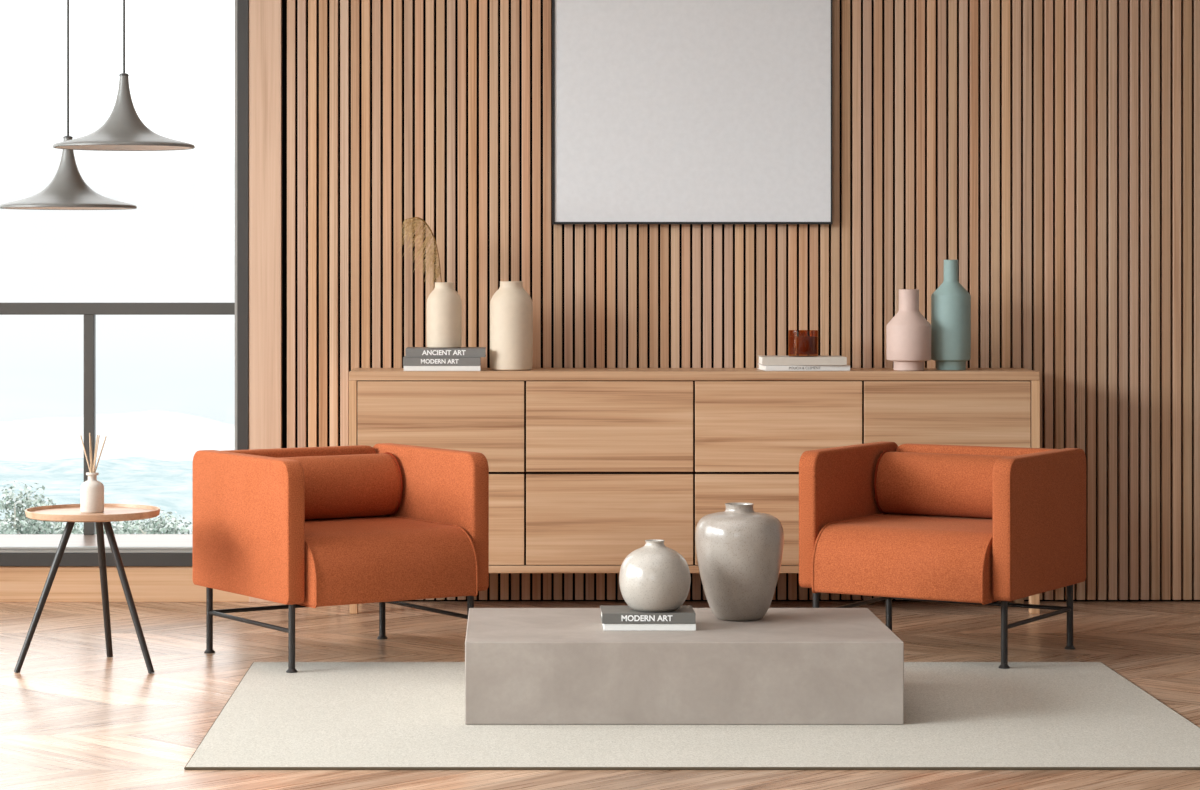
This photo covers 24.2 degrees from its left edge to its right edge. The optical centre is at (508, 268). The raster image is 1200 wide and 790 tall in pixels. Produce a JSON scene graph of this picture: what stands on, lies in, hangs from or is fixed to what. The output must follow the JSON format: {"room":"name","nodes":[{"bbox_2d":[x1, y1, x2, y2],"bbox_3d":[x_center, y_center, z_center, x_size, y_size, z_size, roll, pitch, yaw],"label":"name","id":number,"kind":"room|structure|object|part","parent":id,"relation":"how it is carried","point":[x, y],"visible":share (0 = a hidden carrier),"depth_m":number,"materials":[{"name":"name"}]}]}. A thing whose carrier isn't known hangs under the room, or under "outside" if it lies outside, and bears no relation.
{"room":"living room","nodes":[
{"label":"living room","id":0,"kind":"room"},
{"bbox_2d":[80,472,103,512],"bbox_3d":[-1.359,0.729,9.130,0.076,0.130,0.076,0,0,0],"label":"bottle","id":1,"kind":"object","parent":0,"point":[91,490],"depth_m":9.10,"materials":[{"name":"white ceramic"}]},
{"bbox_2d":[0,601,1199,789],"bbox_3d":[-0.300,1.360,4.705,7.800,0.120,12.610,0,0,0],"label":"floor","id":2,"kind":"structure","parent":0,"point":[74,716],"depth_m":9.04,"materials":[{"name":"brown wood"}]},
{"bbox_2d":[14,503,159,673],"bbox_3d":[-1.367,1.041,9.151,0.456,0.516,0.478,0,0,0],"label":"side table","id":3,"kind":"object","parent":2,"relation":"on","point":[69,513],"visible":0.93,"depth_m":9.06,"materials":[{"name":"brown wood"}]},
{"bbox_3d":[-1.501,1.050,9.060,0.209,0.499,0.025,0,0,-26],"label":"leg","id":4,"kind":"part","parent":3,"relation":"part of","materials":[{"name":"metal"}]},
{"bbox_2d":[80,433,106,512],"bbox_3d":[-1.359,0.663,9.130,0.077,0.260,0.076,0,0,38],"label":"reed diffuser","id":5,"kind":"object","parent":3,"relation":"on","point":[91,490],"visible":1,"depth_m":9.11,"materials":[{"name":"white ceramic"}]},
{"bbox_3d":[-1.342,1.050,9.284,0.025,0.499,0.212,0,0,3],"label":"leg","id":6,"kind":"part","parent":3,"relation":"part of","materials":[{"name":"metal"}]},
{"bbox_3d":[-1.232,1.050,9.050,0.213,0.499,0.025,0,0,32],"label":"leg","id":7,"kind":"part","parent":3,"relation":"part of","materials":[{"name":"metal"}]},
{"bbox_2d":[193,443,488,672],"bbox_3d":[-0.558,0.956,9.392,0.756,0.686,0.749,0,0,-32],"label":"armchair","id":8,"kind":"object","parent":2,"relation":"on","point":[383,523],"visible":1,"depth_m":9.27,"materials":[{"name":"orange fabric"}]},
{"bbox_3d":[-1.014,1.181,9.484,0.022,0.228,0.022,0,0,-32],"label":"leg","id":9,"kind":"part","parent":8,"relation":"part of","materials":[{"name":"metal"}]},
{"bbox_3d":[-0.864,0.843,9.228,0.064,0.459,0.700,0,0,-32],"label":"arm","id":10,"kind":"part","parent":8,"relation":"part of","materials":[{"name":"orange fabric"}]},
{"bbox_3d":[-0.697,1.178,8.982,0.022,0.222,0.022,0,0,-32],"label":"leg","id":11,"kind":"part","parent":8,"relation":"part of","materials":[{"name":"metal"}]},
{"bbox_3d":[-0.739,0.841,9.678,0.622,0.443,0.064,0,0,-32],"label":"backrest","id":12,"kind":"part","parent":8,"relation":"part of","materials":[{"name":"orange fabric"}]},
{"bbox_3d":[-0.445,1.181,9.844,0.022,0.228,0.022,0,0,-32],"label":"leg","id":13,"kind":"part","parent":8,"relation":"part of","materials":[{"name":"metal"}]},
{"bbox_3d":[-0.540,0.969,9.364,0.612,0.219,0.675,0,0,-32],"label":"seat","id":14,"kind":"part","parent":8,"relation":"part of","materials":[{"name":"orange fabric"}]},
{"bbox_3d":[-0.279,0.843,9.598,0.064,0.459,0.700,0,0,-32],"label":"arm","id":15,"kind":"part","parent":8,"relation":"part of","materials":[{"name":"orange fabric"}]},
{"bbox_3d":[-0.128,1.181,9.342,0.022,0.228,0.022,0,0,-32],"label":"leg","id":16,"kind":"part","parent":8,"relation":"part of","materials":[{"name":"metal"}]},
{"bbox_2d":[184,662,1199,769],"bbox_3d":[0.553,1.296,8.242,2.794,0.008,1.955,0,0,0],"label":"rug","id":17,"kind":"object","parent":2,"relation":"on","point":[322,715],"visible":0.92,"depth_m":7.81,"materials":[{"name":"beige carpet"}]},
{"bbox_2d":[465,608,903,723],"bbox_3d":[0.498,1.176,8.346,1.246,0.234,0.802,0,0,0],"label":"coffee table","id":18,"kind":"object","parent":17,"relation":"on","point":[523,665],"visible":0.97,"depth_m":7.94,"materials":[{"name":"grey concrete"}]},
{"bbox_2d":[602,624,695,630],"bbox_3d":[0.412,1.048,8.285,0.269,0.020,0.190,0,0,0],"label":"book","id":19,"kind":"object","parent":18,"relation":"on","point":[607,627],"visible":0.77,"depth_m":8.19,"materials":[{"name":"paper"}]},
{"bbox_2d":[600,606,695,623],"bbox_3d":[0.409,1.022,8.281,0.274,0.030,0.191,0,0,0],"label":"book","id":20,"kind":"object","parent":19,"relation":"on","point":[609,614],"visible":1,"depth_m":8.19,"materials":[{"name":"grey paper"}]},
{"bbox_2d":[619,539,690,611],"bbox_3d":[0.430,0.903,8.267,0.212,0.205,0.212,0,0,0],"label":"vase","id":21,"kind":"object","parent":20,"relation":"on","point":[654,577],"visible":1,"depth_m":8.19,"materials":[{"name":"beige ceramic"}]},
{"bbox_2d":[695,503,783,620],"bbox_3d":[0.697,0.884,8.471,0.267,0.348,0.267,0,0,0],"label":"vase","id":22,"kind":"object","parent":18,"relation":"on","point":[739,549],"visible":1,"depth_m":8.38,"materials":[{"name":"grey ceramic"}]},
{"bbox_2d":[349,368,1039,613],"bbox_3d":[0.699,0.843,10.738,2.604,0.914,0.376,0,0,0],"label":"sideboard","id":23,"kind":"object","parent":2,"relation":"on","point":[587,466],"visible":0.52,"depth_m":10.55,"materials":[{"name":"brown wood"}]},
{"bbox_3d":[-0.589,0.769,10.738,0.029,0.698,0.376,0,0,0],"label":"panel","id":24,"kind":"part","parent":23,"relation":"part of","materials":[{"name":"brown wood"}]},
{"bbox_3d":[-0.586,1.223,10.575,0.030,0.153,0.045,0,0,0],"label":"leg","id":25,"kind":"part","parent":23,"relation":"part of","materials":[{"name":"brown wood"}]},
{"bbox_3d":[-0.257,0.594,10.560,0.628,0.341,0.021,0,0,0],"label":"drawer","id":26,"kind":"part","parent":23,"relation":"part of","materials":[{"name":"brown wood"}]},
{"bbox_2d":[404,366,480,370],"bbox_3d":[-0.254,0.376,10.700,0.292,0.019,0.200,0,0,0],"label":"book","id":27,"kind":"object","parent":23,"relation":"on","point":[406,368],"visible":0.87,"depth_m":10.60,"materials":[{"name":"paper"}]},
{"bbox_2d":[403,356,480,365],"bbox_3d":[-0.255,0.350,10.698,0.293,0.032,0.201,0,0,0],"label":"book","id":28,"kind":"object","parent":27,"relation":"on","point":[407,361],"visible":0.98,"depth_m":10.60,"materials":[{"name":"grey paper"}]},
{"bbox_2d":[406,347,485,356],"bbox_3d":[-0.240,0.318,10.698,0.303,0.033,0.191,0,0,0],"label":"book","id":29,"kind":"object","parent":28,"relation":"on","point":[410,351],"visible":1,"depth_m":10.61,"materials":[{"name":"grey paper"}]},
{"bbox_2d":[427,282,461,347],"bbox_3d":[-0.248,0.176,10.700,0.134,0.250,0.134,0,0,0],"label":"vase","id":30,"kind":"object","parent":29,"relation":"on","point":[444,304],"visible":1,"depth_m":10.65,"materials":[{"name":"beige ceramic"}]},
{"bbox_2d":[397,217,441,287],"bbox_3d":[-0.339,0.042,10.702,0.189,0.482,0.140,0,0,0],"label":"pampas grass","id":31,"kind":"object","parent":30,"relation":"in","point":[436,255],"depth_m":10.70,"materials":[{"name":"beige plant"}]},
{"bbox_3d":[-0.257,0.945,10.560,0.628,0.341,0.021,0,0,0],"label":"drawer","id":32,"kind":"part","parent":23,"relation":"part of","materials":[{"name":"brown wood"}]},
{"bbox_2d":[490,281,532,370],"bbox_3d":[0.009,0.216,10.700,0.164,0.339,0.164,0,0,0],"label":"vase","id":33,"kind":"object","parent":23,"relation":"on","point":[511,306],"visible":1,"depth_m":10.63,"materials":[{"name":"beige ceramic"}]},
{"bbox_3d":[0.379,0.945,10.560,0.629,0.341,0.021,0,0,0],"label":"drawer","id":34,"kind":"part","parent":23,"relation":"part of","materials":[{"name":"brown wood"}]},
{"bbox_3d":[0.379,0.594,10.560,0.629,0.341,0.021,0,0,0],"label":"drawer","id":35,"kind":"part","parent":23,"relation":"part of","materials":[{"name":"brown wood"}]},
{"bbox_3d":[1.016,0.945,10.560,0.629,0.341,0.021,0,0,0],"label":"drawer","id":36,"kind":"part","parent":23,"relation":"part of","materials":[{"name":"brown wood"}]},
{"bbox_3d":[1.016,0.594,10.560,0.629,0.341,0.021,0,0,0],"label":"drawer","id":37,"kind":"part","parent":23,"relation":"part of","materials":[{"name":"brown wood"}]},
{"bbox_2d":[758,364,849,370],"bbox_3d":[1.127,0.376,10.711,0.324,0.020,0.201,0,0,-4],"label":"book","id":38,"kind":"object","parent":23,"relation":"on","point":[761,367],"visible":1,"depth_m":10.61,"materials":[{"name":"paper"}]},
{"bbox_2d":[758,356,846,364],"bbox_3d":[1.120,0.349,10.706,0.320,0.031,0.200,0,0,0],"label":"book","id":39,"kind":"object","parent":38,"relation":"on","point":[763,360],"visible":1,"depth_m":10.61,"materials":[{"name":"white paper"}]},
{"bbox_2d":[789,333,817,356],"bbox_3d":[1.124,0.284,10.700,0.113,0.099,0.113,0,0,0],"label":"candle","id":40,"kind":"object","parent":39,"relation":"on","point":[805,345],"visible":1,"depth_m":10.65,"materials":[{"name":"orange glass"}]},
{"bbox_2d":[886,289,930,370],"bbox_3d":[1.522,0.232,10.660,0.170,0.309,0.170,0,0,0],"label":"vase","id":41,"kind":"object","parent":23,"relation":"on","point":[908,333],"visible":1,"depth_m":10.60,"materials":[{"name":"pink ceramic"}]},
{"bbox_3d":[1.652,0.594,10.560,0.627,0.341,0.021,0,0,0],"label":"drawer","id":42,"kind":"part","parent":23,"relation":"part of","materials":[{"name":"brown wood"}]},
{"bbox_2d":[931,260,970,369],"bbox_3d":[1.692,0.175,10.720,0.150,0.421,0.150,0,0,0],"label":"vase","id":43,"kind":"object","parent":23,"relation":"on","point":[950,302],"visible":1,"depth_m":10.66,"materials":[{"name":"teal ceramic"}]},
{"bbox_3d":[1.984,1.223,10.899,0.034,0.153,0.045,0,0,0],"label":"leg","id":44,"kind":"part","parent":23,"relation":"part of","materials":[{"name":"brown wood"}]},
{"bbox_3d":[1.984,1.223,10.575,0.034,0.153,0.045,0,0,0],"label":"leg","id":45,"kind":"part","parent":23,"relation":"part of","materials":[{"name":"brown wood"}]},
{"bbox_3d":[1.985,0.769,10.738,0.032,0.698,0.376,0,0,0],"label":"panel","id":46,"kind":"part","parent":23,"relation":"part of","materials":[{"name":"brown wood"}]},
{"bbox_2d":[799,441,1085,668],"bbox_3d":[1.464,0.956,9.485,0.756,0.686,0.749,0,0,32],"label":"armchair","id":47,"kind":"object","parent":2,"relation":"on","point":[961,524],"visible":0.94,"depth_m":9.38,"materials":[{"name":"orange fabric"}]},
{"bbox_3d":[1.034,1.184,9.432,0.022,0.222,0.022,0,0,32],"label":"leg","id":48,"kind":"part","parent":47,"relation":"part of","materials":[{"name":"metal"}]},
{"bbox_3d":[1.183,0.843,9.689,0.064,0.459,0.700,0,0,32],"label":"arm","id":49,"kind":"part","parent":47,"relation":"part of","materials":[{"name":"orange fabric"}]},
{"bbox_3d":[1.348,1.181,9.936,0.022,0.228,0.022,0,0,32],"label":"leg","id":50,"kind":"part","parent":47,"relation":"part of","materials":[{"name":"metal"}]},
{"bbox_3d":[1.446,0.969,9.457,0.612,0.219,0.675,0,0,32],"label":"seat","id":51,"kind":"part","parent":47,"relation":"part of","materials":[{"name":"orange fabric"}]},
{"bbox_3d":[1.643,0.841,9.773,0.622,0.443,0.064,0,0,32],"label":"backrest","id":52,"kind":"part","parent":47,"relation":"part of","materials":[{"name":"orange fabric"}]},
{"bbox_3d":[1.605,1.175,9.076,0.022,0.228,0.022,0,0,32],"label":"leg","id":53,"kind":"part","parent":47,"relation":"part of","materials":[{"name":"metal"}]},
{"bbox_3d":[1.770,0.843,9.323,0.064,0.459,0.700,0,0,32],"label":"arm","id":54,"kind":"part","parent":47,"relation":"part of","materials":[{"name":"orange fabric"}]},
{"bbox_3d":[1.919,1.181,9.580,0.022,0.228,0.022,0,0,32],"label":"leg","id":55,"kind":"part","parent":47,"relation":"part of","materials":[{"name":"metal"}]},
{"bbox_2d":[282,0,1199,600],"bbox_3d":[1.346,-0.350,11.080,4.508,3.300,0.300,0,0,0],"label":"wall","id":56,"kind":"structure","parent":0,"point":[1047,149],"depth_m":10.93,"materials":[{"name":"brown wood"}]},
{"bbox_2d":[0,566,248,601],"bbox_3d":[-2.607,1.230,10.953,3.185,0.141,0.054,0,0,0],"label":"baseboard","id":57,"kind":"structure","parent":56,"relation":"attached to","point":[17,583],"depth_m":10.93,"materials":[{"name":"brown wood"}]},
{"bbox_2d":[552,0,831,223],"bbox_3d":[0.714,-0.747,10.912,1.090,1.146,0.033,0,0,0],"label":"wall picture","id":58,"kind":"object","parent":56,"relation":"attached to","point":[664,111],"visible":1,"depth_m":10.90,"materials":[{"name":"white paper"}]},
{"bbox_3d":[-0.300,-2.075,4.940,8.100,0.150,13.380,0,0,0],"label":"ceiling","id":59,"kind":"structure","parent":0,"visible":0},
{"bbox_2d":[0,0,136,209],"bbox_3d":[-1.556,-1.107,9.880,0.482,1.787,0.482,0,0,0],"label":"pendant lamp","id":60,"kind":"object","parent":59,"relation":"hanging from","point":[67,190],"visible":0.92,"depth_m":9.81,"materials":[{"name":"grey metal"}]},
{"bbox_3d":[-1.556,-1.231,9.880,0.008,1.538,0.008,0,0,0],"label":"cord","id":61,"kind":"part","parent":60,"relation":"part of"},
{"bbox_3d":[-1.556,-0.339,9.880,0.482,0.251,0.482,0,0,0],"label":"lamp shade","id":62,"kind":"part","parent":60,"relation":"part of","materials":[{"name":"grey metal"}]},
{"bbox_2d":[7,207,133,209],"bbox_3d":[-1.556,-0.230,9.880,0.469,0.030,0.469,0,0,0],"label":"diffuser","id":63,"kind":"object","parent":60,"relation":"attached to","point":[26,208],"depth_m":10.07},
{"bbox_2d":[53,0,194,150],"bbox_3d":[-1.320,-1.207,9.600,0.482,1.585,0.482,0,0,0],"label":"pendant lamp","id":64,"kind":"object","parent":59,"relation":"hanging from","point":[123,130],"visible":1,"depth_m":9.55,"materials":[{"name":"grey metal"}]},
{"bbox_2d":[55,145,190,150],"bbox_3d":[-1.320,-0.431,9.600,0.469,0.030,0.469,0,0,0],"label":"diffuser","id":65,"kind":"object","parent":64,"relation":"attached to","point":[71,147],"depth_m":9.76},
{"bbox_3d":[-1.320,-0.540,9.600,0.482,0.251,0.482,0,0,0],"label":"lamp shade","id":66,"kind":"part","parent":64,"relation":"part of","materials":[{"name":"grey metal"}]},
{"bbox_3d":[-1.320,-1.332,9.600,0.008,1.337,0.008,0,0,0],"label":"cord","id":67,"kind":"part","parent":64,"relation":"part of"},
{"bbox_3d":[-2.507,-0.300,11.280,3.585,3.400,0.600,0,0,0],"label":"wall window","id":68,"kind":"structure","parent":0,"visible":0},
{"bbox_2d":[0,0,281,601],"bbox_3d":[-2.544,-0.350,11.222,3.312,3.300,0.616,0,0,0],"label":"window","id":69,"kind":"structure","parent":68,"relation":"attached to","point":[15,549],"depth_m":10.92,"materials":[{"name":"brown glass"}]},
{"bbox_3d":[-2.610,1.123,11.235,3.180,0.069,0.510,0,0,0],"label":"sill","id":70,"kind":"part","parent":69,"relation":"part of","materials":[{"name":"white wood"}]},
{"label":"outside","id":71,"kind":"structure","parent":0,"visible":0},
{"bbox_2d":[0,465,192,533],"bbox_3d":[-35.000,20.284,165.000,150.000,14.032,90.000,0,0,0],"label":"sea","id":72,"kind":"structure","parent":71,"point":[170,492],"depth_m":184.65,"materials":[{"name":"blue liquid"}]},
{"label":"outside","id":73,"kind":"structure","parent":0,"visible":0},
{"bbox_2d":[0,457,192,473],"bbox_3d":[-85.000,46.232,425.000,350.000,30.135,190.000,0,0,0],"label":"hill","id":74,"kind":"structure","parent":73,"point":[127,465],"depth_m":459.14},
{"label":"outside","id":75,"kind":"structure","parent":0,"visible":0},
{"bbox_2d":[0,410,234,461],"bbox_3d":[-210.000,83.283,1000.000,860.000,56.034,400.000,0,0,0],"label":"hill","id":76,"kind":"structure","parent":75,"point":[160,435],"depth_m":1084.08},
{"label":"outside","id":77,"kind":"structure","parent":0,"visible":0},
{"bbox_2d":[0,480,54,533],"bbox_3d":[-7.030,4.010,39.987,1.317,1.995,1.004,0,0,-39],"label":"tree","id":78,"kind":"object","parent":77,"point":[24,528],"visible":0.53,"depth_m":39.90,"materials":[{"name":"green plant"}]},
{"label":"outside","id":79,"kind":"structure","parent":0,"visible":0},
{"bbox_2d":[0,499,83,533],"bbox_3d":[-7.541,4.813,46.103,1.479,2.069,1.572,0,0,29],"label":"tree","id":80,"kind":"object","parent":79,"point":[43,501],"visible":0.03,"depth_m":45.88,"materials":[{"name":"green plant"}]},
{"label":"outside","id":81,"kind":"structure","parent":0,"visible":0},
{"bbox_2d":[45,521,82,533],"bbox_3d":[-6.759,4.740,42.932,1.274,1.931,0.972,0,0,29],"label":"tree","id":82,"kind":"object","parent":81,"point":[74,529],"visible":0.04,"depth_m":42.85,"materials":[{"name":"green plant"}]},
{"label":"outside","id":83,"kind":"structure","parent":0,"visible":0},
{"bbox_2d":[76,521,145,533],"bbox_3d":[-6.838,5.360,48.958,1.796,2.365,1.690,0,0,7],"label":"tree","id":84,"kind":"object","parent":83,"point":[126,530],"visible":0.05,"depth_m":48.91,"materials":[{"name":"green plant"}]},
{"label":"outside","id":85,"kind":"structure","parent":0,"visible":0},
{"bbox_2d":[111,518,157,533],"bbox_3d":[-6.896,5.823,52.087,1.806,2.735,1.377,0,0,14],"label":"tree","id":86,"kind":"object","parent":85,"point":[144,529],"visible":0.08,"depth_m":52.02,"materials":[{"name":"green plant"}]},
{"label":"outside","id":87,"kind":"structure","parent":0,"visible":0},
{"bbox_2d":[139,510,192,533],"bbox_3d":[-5.119,4.250,41.002,1.122,1.478,1.054,0,0,-9],"label":"tree","id":88,"kind":"object","parent":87,"point":[160,528],"visible":0.29,"depth_m":40.89,"materials":[{"name":"green plant"}]}
]}

